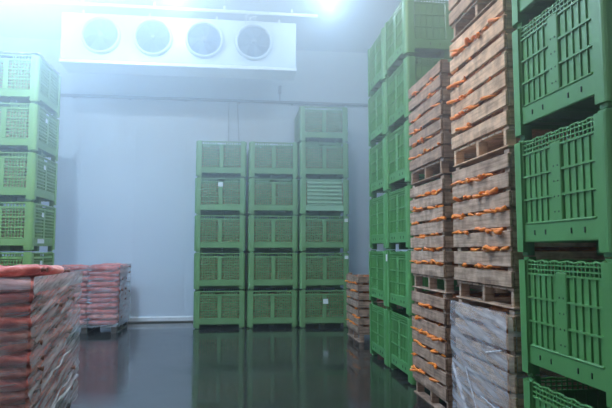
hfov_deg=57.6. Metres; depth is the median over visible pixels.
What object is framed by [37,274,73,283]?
sack
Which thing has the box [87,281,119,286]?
sack
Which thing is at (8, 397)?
sack
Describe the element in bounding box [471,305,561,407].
heap
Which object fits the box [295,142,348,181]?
bin
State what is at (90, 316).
sack
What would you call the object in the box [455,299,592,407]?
wooden crate
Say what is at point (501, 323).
plastic wrap
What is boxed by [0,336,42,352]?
sack
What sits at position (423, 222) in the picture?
heap
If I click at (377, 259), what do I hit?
bin
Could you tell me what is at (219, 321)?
bin
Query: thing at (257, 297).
heap
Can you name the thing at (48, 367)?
sack
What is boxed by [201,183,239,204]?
heap
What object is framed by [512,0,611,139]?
bin
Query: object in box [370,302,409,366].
bin
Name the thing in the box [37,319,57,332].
sack
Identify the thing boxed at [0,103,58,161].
bin
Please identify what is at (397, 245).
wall
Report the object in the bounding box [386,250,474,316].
bin
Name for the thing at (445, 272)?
wooden crate
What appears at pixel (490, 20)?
carrot
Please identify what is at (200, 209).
bin
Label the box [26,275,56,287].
sack
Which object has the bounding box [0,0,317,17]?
conduit pipe
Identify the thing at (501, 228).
carrot
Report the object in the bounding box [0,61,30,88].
heap
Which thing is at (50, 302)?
sack
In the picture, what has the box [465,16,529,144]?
heap
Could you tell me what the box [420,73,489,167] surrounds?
heap
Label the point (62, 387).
sack
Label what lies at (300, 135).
bin
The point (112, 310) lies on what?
sack
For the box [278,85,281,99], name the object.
junction box
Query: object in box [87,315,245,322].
baseboard
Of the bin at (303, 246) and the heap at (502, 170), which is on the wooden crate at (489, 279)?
the heap at (502, 170)
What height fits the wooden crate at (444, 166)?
1.138 m
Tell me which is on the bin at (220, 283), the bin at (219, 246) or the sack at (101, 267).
the bin at (219, 246)
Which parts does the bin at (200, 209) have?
corner post, corner post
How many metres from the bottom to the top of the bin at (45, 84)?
0.762 m
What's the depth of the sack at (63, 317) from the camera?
5.08 m
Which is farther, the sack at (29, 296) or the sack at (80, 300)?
the sack at (80, 300)
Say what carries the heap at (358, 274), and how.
on the wooden crate at (360, 296)
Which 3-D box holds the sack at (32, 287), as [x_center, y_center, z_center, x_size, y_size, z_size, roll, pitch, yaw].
[-2.389,0.626,4.327,0.583,0.119,0.448,1,-5,-8]
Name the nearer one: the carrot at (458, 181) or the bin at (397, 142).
the carrot at (458, 181)
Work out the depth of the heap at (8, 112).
8.64 m
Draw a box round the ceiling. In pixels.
[0,0,416,52]
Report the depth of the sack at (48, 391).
4.65 m
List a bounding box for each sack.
[0,264,44,277]
[0,277,42,291]
[0,290,43,303]
[0,302,41,316]
[0,314,44,328]
[0,326,44,341]
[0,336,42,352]
[0,349,44,366]
[0,360,44,379]
[0,373,41,391]
[0,383,40,403]
[0,395,38,407]
[5,264,54,276]
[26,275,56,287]
[29,264,69,274]
[29,308,55,318]
[30,339,58,353]
[32,382,56,398]
[33,287,57,299]
[35,297,62,310]
[35,394,52,407]
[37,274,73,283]
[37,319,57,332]
[37,361,56,374]
[38,330,58,344]
[38,350,56,365]
[38,373,54,388]
[47,397,64,404]
[48,313,69,322]
[49,361,75,376]
[50,381,72,398]
[51,344,71,356]
[51,353,72,364]
[52,284,74,294]
[52,323,73,335]
[52,373,69,385]
[53,293,74,303]
[54,304,70,314]
[56,333,71,343]
[60,264,88,270]
[61,319,88,325]
[64,270,89,275]
[64,303,88,308]
[66,308,87,314]
[67,281,88,287]
[68,297,89,302]
[68,313,88,319]
[70,286,88,292]
[70,292,88,297]
[71,276,88,281]
[86,302,119,308]
[86,307,120,314]
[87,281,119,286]
[87,287,122,292]
[87,292,121,297]
[87,313,121,319]
[88,264,119,270]
[88,276,122,280]
[88,297,119,302]
[88,319,119,324]
[89,270,119,275]
[103,263,130,268]
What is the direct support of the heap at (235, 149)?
on the bin at (203, 172)
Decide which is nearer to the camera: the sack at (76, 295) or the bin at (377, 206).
the bin at (377, 206)
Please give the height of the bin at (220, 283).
0.751 m
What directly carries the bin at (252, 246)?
on the bin at (272, 283)
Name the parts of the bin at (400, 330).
corner post, corner post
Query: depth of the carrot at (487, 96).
4.22 m
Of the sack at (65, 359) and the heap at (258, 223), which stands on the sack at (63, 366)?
the sack at (65, 359)
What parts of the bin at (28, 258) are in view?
corner post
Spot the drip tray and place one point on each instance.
(76, 65)
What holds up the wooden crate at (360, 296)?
on the floor
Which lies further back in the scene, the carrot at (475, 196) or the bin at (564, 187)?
the carrot at (475, 196)
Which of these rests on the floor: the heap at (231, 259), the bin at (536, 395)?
the bin at (536, 395)
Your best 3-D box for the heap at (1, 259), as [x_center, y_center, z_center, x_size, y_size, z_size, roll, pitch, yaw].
[-4.733,1.110,8.945,0.890,0.541,1.051,1,-5,-7]
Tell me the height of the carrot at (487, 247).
0.051 m
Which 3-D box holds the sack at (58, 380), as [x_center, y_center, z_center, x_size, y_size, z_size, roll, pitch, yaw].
[-2.470,1.600,5.085,0.607,0.125,0.446,0,-5,-4]
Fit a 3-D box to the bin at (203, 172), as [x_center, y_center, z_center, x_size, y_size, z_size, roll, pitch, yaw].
[-1.795,-0.875,11.911,1.024,0.751,1.140,1,-5,-7]
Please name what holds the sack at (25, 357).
on the sack at (12, 372)
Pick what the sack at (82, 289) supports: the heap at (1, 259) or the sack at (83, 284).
the sack at (83, 284)
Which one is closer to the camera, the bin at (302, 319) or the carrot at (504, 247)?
the carrot at (504, 247)
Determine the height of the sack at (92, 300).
0.132 m
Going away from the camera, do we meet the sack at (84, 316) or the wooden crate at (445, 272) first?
the wooden crate at (445, 272)
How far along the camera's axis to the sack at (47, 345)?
4.67 m
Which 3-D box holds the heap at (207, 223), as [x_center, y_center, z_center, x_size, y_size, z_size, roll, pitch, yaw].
[-1.794,0.594,11.790,0.890,0.541,1.051,1,-5,-7]
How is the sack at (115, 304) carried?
on the sack at (112, 310)
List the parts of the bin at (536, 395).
corner post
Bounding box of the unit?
[59,10,296,80]
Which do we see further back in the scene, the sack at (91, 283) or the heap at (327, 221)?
the heap at (327, 221)
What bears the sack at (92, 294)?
on the sack at (92, 300)
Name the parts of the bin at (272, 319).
corner post, corner post, corner post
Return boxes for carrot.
[446,99,457,104]
[450,180,465,185]
[453,80,462,85]
[453,197,463,201]
[464,37,468,46]
[468,104,478,108]
[472,194,483,198]
[480,95,496,100]
[484,209,493,212]
[484,245,499,250]
[487,16,501,22]
[489,187,498,194]
[491,227,504,230]
[493,230,501,234]
[499,246,509,250]
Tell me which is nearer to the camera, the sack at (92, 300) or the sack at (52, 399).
the sack at (52, 399)
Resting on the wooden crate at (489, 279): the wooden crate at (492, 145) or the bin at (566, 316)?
the wooden crate at (492, 145)
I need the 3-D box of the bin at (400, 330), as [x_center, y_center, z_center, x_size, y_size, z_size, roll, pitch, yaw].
[1.713,1.754,6.994,1.140,0.776,0.980,1,-5,-7]
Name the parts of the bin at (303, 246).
corner post, corner post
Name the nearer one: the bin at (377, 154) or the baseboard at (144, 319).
the bin at (377, 154)
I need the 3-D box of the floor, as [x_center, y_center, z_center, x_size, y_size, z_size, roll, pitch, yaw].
[-2.039,1.963,3.907,9.750,0.150,16.550,1,-5,-7]
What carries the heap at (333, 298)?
on the bin at (302, 319)
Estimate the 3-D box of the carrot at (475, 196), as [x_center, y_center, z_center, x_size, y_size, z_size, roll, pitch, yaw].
[1.367,-0.061,4.377,0.037,0.034,0.137,4,-6,-37]
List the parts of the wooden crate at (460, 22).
corner post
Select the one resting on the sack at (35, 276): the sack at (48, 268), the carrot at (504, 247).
the sack at (48, 268)
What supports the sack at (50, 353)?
on the sack at (48, 367)
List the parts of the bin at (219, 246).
corner post, corner post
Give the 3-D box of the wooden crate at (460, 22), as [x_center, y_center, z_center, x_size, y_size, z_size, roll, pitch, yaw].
[1.937,-2.075,4.679,1.150,1.138,1.035,1,-5,-7]
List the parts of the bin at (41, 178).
corner post, corner post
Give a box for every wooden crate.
[346,273,402,342]
[408,59,502,184]
[410,175,506,293]
[411,288,510,407]
[448,0,497,42]
[449,0,590,166]
[452,148,611,309]
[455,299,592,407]
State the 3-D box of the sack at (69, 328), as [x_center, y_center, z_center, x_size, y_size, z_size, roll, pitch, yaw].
[-2.490,1.146,5.113,0.624,0.122,0.441,1,-5,-6]
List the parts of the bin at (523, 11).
corner post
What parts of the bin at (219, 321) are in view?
corner post, corner post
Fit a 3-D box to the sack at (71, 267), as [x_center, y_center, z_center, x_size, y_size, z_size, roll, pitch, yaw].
[-4.461,1.218,10.654,0.612,0.127,0.392,1,-5,-7]
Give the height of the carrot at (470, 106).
0.035 m
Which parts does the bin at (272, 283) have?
corner post, corner post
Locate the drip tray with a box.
[59,58,296,80]
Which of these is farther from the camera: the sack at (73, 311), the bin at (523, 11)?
the sack at (73, 311)
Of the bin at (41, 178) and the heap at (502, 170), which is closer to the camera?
the heap at (502, 170)
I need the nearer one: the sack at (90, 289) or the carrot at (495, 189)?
the carrot at (495, 189)
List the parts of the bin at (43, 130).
corner post, corner post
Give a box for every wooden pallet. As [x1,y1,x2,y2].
[55,399,71,407]
[73,319,127,333]
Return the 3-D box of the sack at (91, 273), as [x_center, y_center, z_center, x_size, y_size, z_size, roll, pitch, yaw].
[-3.847,1.327,10.705,0.603,0.136,0.396,1,-5,-9]
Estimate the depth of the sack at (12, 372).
4.15 m
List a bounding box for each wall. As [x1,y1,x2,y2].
[0,37,382,316]
[383,0,447,250]
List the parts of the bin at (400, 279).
corner post, corner post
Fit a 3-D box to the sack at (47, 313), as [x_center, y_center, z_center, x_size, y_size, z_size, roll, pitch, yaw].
[-2.479,0.936,4.704,0.639,0.128,0.453,1,-5,-8]
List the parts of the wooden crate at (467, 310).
corner post, corner post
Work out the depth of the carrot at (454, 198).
4.78 m
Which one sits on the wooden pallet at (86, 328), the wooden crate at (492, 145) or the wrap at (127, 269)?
the wrap at (127, 269)
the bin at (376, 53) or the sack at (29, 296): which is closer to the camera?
the sack at (29, 296)
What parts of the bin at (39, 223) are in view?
corner post, corner post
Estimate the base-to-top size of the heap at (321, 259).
0.541 m
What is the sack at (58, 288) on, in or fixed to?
on the sack at (65, 298)
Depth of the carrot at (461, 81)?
4.80 m
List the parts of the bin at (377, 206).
corner post, corner post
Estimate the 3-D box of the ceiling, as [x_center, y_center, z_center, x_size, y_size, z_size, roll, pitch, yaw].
[-2.039,-4.365,4.429,9.750,0.150,16.550,1,-5,-7]
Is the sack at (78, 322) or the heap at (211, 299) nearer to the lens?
the sack at (78, 322)
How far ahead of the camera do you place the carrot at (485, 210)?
4.17 m
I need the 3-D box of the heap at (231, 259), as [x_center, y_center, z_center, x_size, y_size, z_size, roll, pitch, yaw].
[-1.794,1.350,11.728,0.890,0.541,1.051,1,-5,-7]
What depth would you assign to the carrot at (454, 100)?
4.90 m
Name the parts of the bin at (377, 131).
corner post, corner post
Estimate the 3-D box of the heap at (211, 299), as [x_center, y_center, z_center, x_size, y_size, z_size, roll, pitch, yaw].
[-1.794,2.107,11.665,0.890,0.541,1.051,1,-5,-7]
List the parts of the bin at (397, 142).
corner post, corner post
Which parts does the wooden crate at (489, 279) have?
corner post, corner post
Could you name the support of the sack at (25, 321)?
on the sack at (6, 335)
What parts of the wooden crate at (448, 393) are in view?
corner post, corner post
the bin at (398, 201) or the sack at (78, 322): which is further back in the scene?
the sack at (78, 322)
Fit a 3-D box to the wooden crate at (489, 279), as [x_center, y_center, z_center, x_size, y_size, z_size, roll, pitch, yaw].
[1.937,0.213,4.490,1.150,1.138,1.034,1,-5,-7]
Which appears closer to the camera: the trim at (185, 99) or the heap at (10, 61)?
the heap at (10, 61)
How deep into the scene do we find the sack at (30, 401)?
4.25 m
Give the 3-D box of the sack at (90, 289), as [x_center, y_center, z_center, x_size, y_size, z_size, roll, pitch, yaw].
[-3.826,1.632,10.667,0.641,0.134,0.391,1,-5,-7]
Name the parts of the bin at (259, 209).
corner post, corner post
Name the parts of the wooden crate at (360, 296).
corner post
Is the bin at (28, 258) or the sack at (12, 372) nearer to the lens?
the sack at (12, 372)
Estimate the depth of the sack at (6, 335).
4.15 m
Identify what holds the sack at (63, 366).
on the sack at (58, 380)
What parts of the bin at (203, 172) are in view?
corner post, corner post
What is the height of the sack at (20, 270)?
0.128 m
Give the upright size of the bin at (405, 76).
0.776 m
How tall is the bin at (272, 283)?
0.751 m
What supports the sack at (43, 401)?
on the sack
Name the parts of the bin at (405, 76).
corner post, corner post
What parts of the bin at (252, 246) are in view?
corner post, corner post, corner post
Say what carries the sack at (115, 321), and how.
on the wooden pallet at (86, 328)
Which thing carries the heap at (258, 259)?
on the bin at (272, 283)
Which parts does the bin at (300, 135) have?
corner post, corner post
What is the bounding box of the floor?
[63,321,456,407]
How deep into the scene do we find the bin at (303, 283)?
11.35 m
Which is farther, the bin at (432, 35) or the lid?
the lid
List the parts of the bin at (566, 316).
corner post, corner post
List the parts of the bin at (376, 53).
corner post, corner post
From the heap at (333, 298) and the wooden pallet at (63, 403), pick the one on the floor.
the wooden pallet at (63, 403)
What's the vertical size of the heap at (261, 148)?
0.541 m
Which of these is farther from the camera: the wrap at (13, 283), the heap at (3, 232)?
the heap at (3, 232)
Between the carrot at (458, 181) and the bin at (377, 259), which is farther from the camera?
the bin at (377, 259)
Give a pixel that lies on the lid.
(1, 52)
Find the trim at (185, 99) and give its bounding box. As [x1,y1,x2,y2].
[60,94,367,106]
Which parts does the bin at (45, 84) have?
corner post, corner post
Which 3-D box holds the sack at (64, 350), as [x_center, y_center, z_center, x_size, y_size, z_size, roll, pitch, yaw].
[-2.463,1.338,5.128,0.599,0.127,0.453,1,-5,-9]
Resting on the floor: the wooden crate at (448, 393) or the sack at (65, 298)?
the wooden crate at (448, 393)
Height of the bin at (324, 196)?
0.751 m
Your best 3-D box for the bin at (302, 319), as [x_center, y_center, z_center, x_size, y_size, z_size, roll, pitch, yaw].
[0.310,2.165,11.831,1.024,0.751,1.140,1,-5,-7]
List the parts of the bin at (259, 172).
corner post, corner post, corner post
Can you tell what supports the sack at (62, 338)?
on the sack at (64, 350)
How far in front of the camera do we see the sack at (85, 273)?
10.48 m
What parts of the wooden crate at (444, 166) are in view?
corner post, corner post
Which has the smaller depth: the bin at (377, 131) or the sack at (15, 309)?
the sack at (15, 309)
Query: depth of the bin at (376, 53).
8.22 m
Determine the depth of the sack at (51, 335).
4.70 m
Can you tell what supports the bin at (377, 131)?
on the bin at (377, 154)
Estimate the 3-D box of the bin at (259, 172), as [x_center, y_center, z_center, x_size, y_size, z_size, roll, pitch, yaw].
[-0.729,-0.866,12.023,1.024,0.751,1.140,1,-5,-7]
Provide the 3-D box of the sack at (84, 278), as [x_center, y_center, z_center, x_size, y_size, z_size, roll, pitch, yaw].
[-4.438,1.418,10.630,0.616,0.131,0.390,1,-5,-10]
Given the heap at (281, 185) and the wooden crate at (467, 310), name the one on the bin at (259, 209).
the heap at (281, 185)
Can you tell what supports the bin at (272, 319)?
on the floor
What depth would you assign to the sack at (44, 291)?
4.68 m
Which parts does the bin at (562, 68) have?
corner post, corner post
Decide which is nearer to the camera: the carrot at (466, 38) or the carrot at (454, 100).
the carrot at (466, 38)
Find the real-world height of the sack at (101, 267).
0.140 m
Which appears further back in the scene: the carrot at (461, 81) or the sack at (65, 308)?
the sack at (65, 308)
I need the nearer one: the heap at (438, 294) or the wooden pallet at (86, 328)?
the heap at (438, 294)
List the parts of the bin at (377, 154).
corner post, corner post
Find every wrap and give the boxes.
[0,271,82,407]
[118,264,131,326]
[451,314,517,407]
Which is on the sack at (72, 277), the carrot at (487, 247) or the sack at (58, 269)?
the sack at (58, 269)
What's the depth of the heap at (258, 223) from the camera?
11.38 m
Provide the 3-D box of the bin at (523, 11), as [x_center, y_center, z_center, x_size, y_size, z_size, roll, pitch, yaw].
[2.017,-1.589,3.425,1.140,0.754,0.980,1,-5,-7]
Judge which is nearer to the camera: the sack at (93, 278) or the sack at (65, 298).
the sack at (65, 298)
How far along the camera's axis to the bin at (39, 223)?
8.53 m
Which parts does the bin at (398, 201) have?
corner post, corner post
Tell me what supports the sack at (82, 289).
on the sack at (76, 295)
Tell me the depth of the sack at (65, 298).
5.15 m
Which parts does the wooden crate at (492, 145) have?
corner post, corner post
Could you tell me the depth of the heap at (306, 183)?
11.51 m
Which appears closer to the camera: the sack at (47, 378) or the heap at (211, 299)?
the sack at (47, 378)
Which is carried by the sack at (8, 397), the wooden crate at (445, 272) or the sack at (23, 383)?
the sack at (23, 383)
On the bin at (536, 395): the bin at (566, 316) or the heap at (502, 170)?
the bin at (566, 316)
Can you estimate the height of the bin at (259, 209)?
0.751 m
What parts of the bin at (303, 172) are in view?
corner post, corner post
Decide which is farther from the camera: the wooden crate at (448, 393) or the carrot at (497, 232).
the wooden crate at (448, 393)
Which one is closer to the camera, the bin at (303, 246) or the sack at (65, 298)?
the sack at (65, 298)
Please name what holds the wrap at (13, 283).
attached to the sack
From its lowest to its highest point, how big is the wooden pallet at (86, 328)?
0.144 m
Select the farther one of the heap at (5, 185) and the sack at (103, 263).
the sack at (103, 263)
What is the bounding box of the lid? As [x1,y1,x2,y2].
[0,51,60,73]
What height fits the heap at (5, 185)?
0.541 m
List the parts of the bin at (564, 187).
corner post, corner post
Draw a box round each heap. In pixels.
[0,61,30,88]
[0,109,28,137]
[1,259,22,265]
[2,209,24,237]
[4,159,26,187]
[199,292,238,318]
[200,220,239,241]
[200,255,238,279]
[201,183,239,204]
[202,146,240,167]
[253,290,291,317]
[254,219,291,241]
[254,255,291,279]
[255,147,292,167]
[255,183,291,204]
[305,289,342,316]
[306,183,342,204]
[306,221,342,241]
[306,255,342,279]
[353,274,385,326]
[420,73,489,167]
[421,189,469,264]
[424,291,510,388]
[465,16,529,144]
[470,169,596,270]
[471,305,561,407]
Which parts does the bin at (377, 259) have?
corner post, corner post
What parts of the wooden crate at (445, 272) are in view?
corner post, corner post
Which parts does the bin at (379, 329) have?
corner post, corner post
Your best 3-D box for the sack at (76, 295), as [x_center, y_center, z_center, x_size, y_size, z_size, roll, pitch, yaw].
[-4.456,1.729,10.609,0.625,0.128,0.412,1,-5,-8]
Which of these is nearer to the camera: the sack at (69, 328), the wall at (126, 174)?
the sack at (69, 328)
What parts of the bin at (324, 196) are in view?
corner post, corner post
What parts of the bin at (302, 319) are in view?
corner post, corner post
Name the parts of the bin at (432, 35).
corner post, corner post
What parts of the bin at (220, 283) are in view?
corner post, corner post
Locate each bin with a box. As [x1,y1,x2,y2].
[0,54,60,117]
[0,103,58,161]
[0,152,57,205]
[0,201,55,250]
[0,252,54,265]
[193,288,244,328]
[194,215,245,251]
[194,252,244,289]
[195,177,245,216]
[196,140,246,180]
[246,287,297,327]
[247,215,297,251]
[247,252,297,289]
[248,141,297,182]
[248,178,297,217]
[294,106,347,145]
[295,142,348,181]
[296,287,347,327]
[297,178,348,217]
[297,215,348,251]
[297,252,348,289]
[368,27,414,97]
[368,81,397,146]
[369,137,406,197]
[369,193,407,248]
[369,250,404,307]
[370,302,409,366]
[384,0,468,77]
[386,56,452,133]
[386,120,451,190]
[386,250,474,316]
[387,184,422,248]
[388,309,415,384]
[512,0,574,28]
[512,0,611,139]
[514,108,611,256]
[519,257,611,407]
[523,375,608,407]
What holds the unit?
hanging from the ceiling
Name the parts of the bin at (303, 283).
corner post, corner post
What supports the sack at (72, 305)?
on the sack at (73, 311)

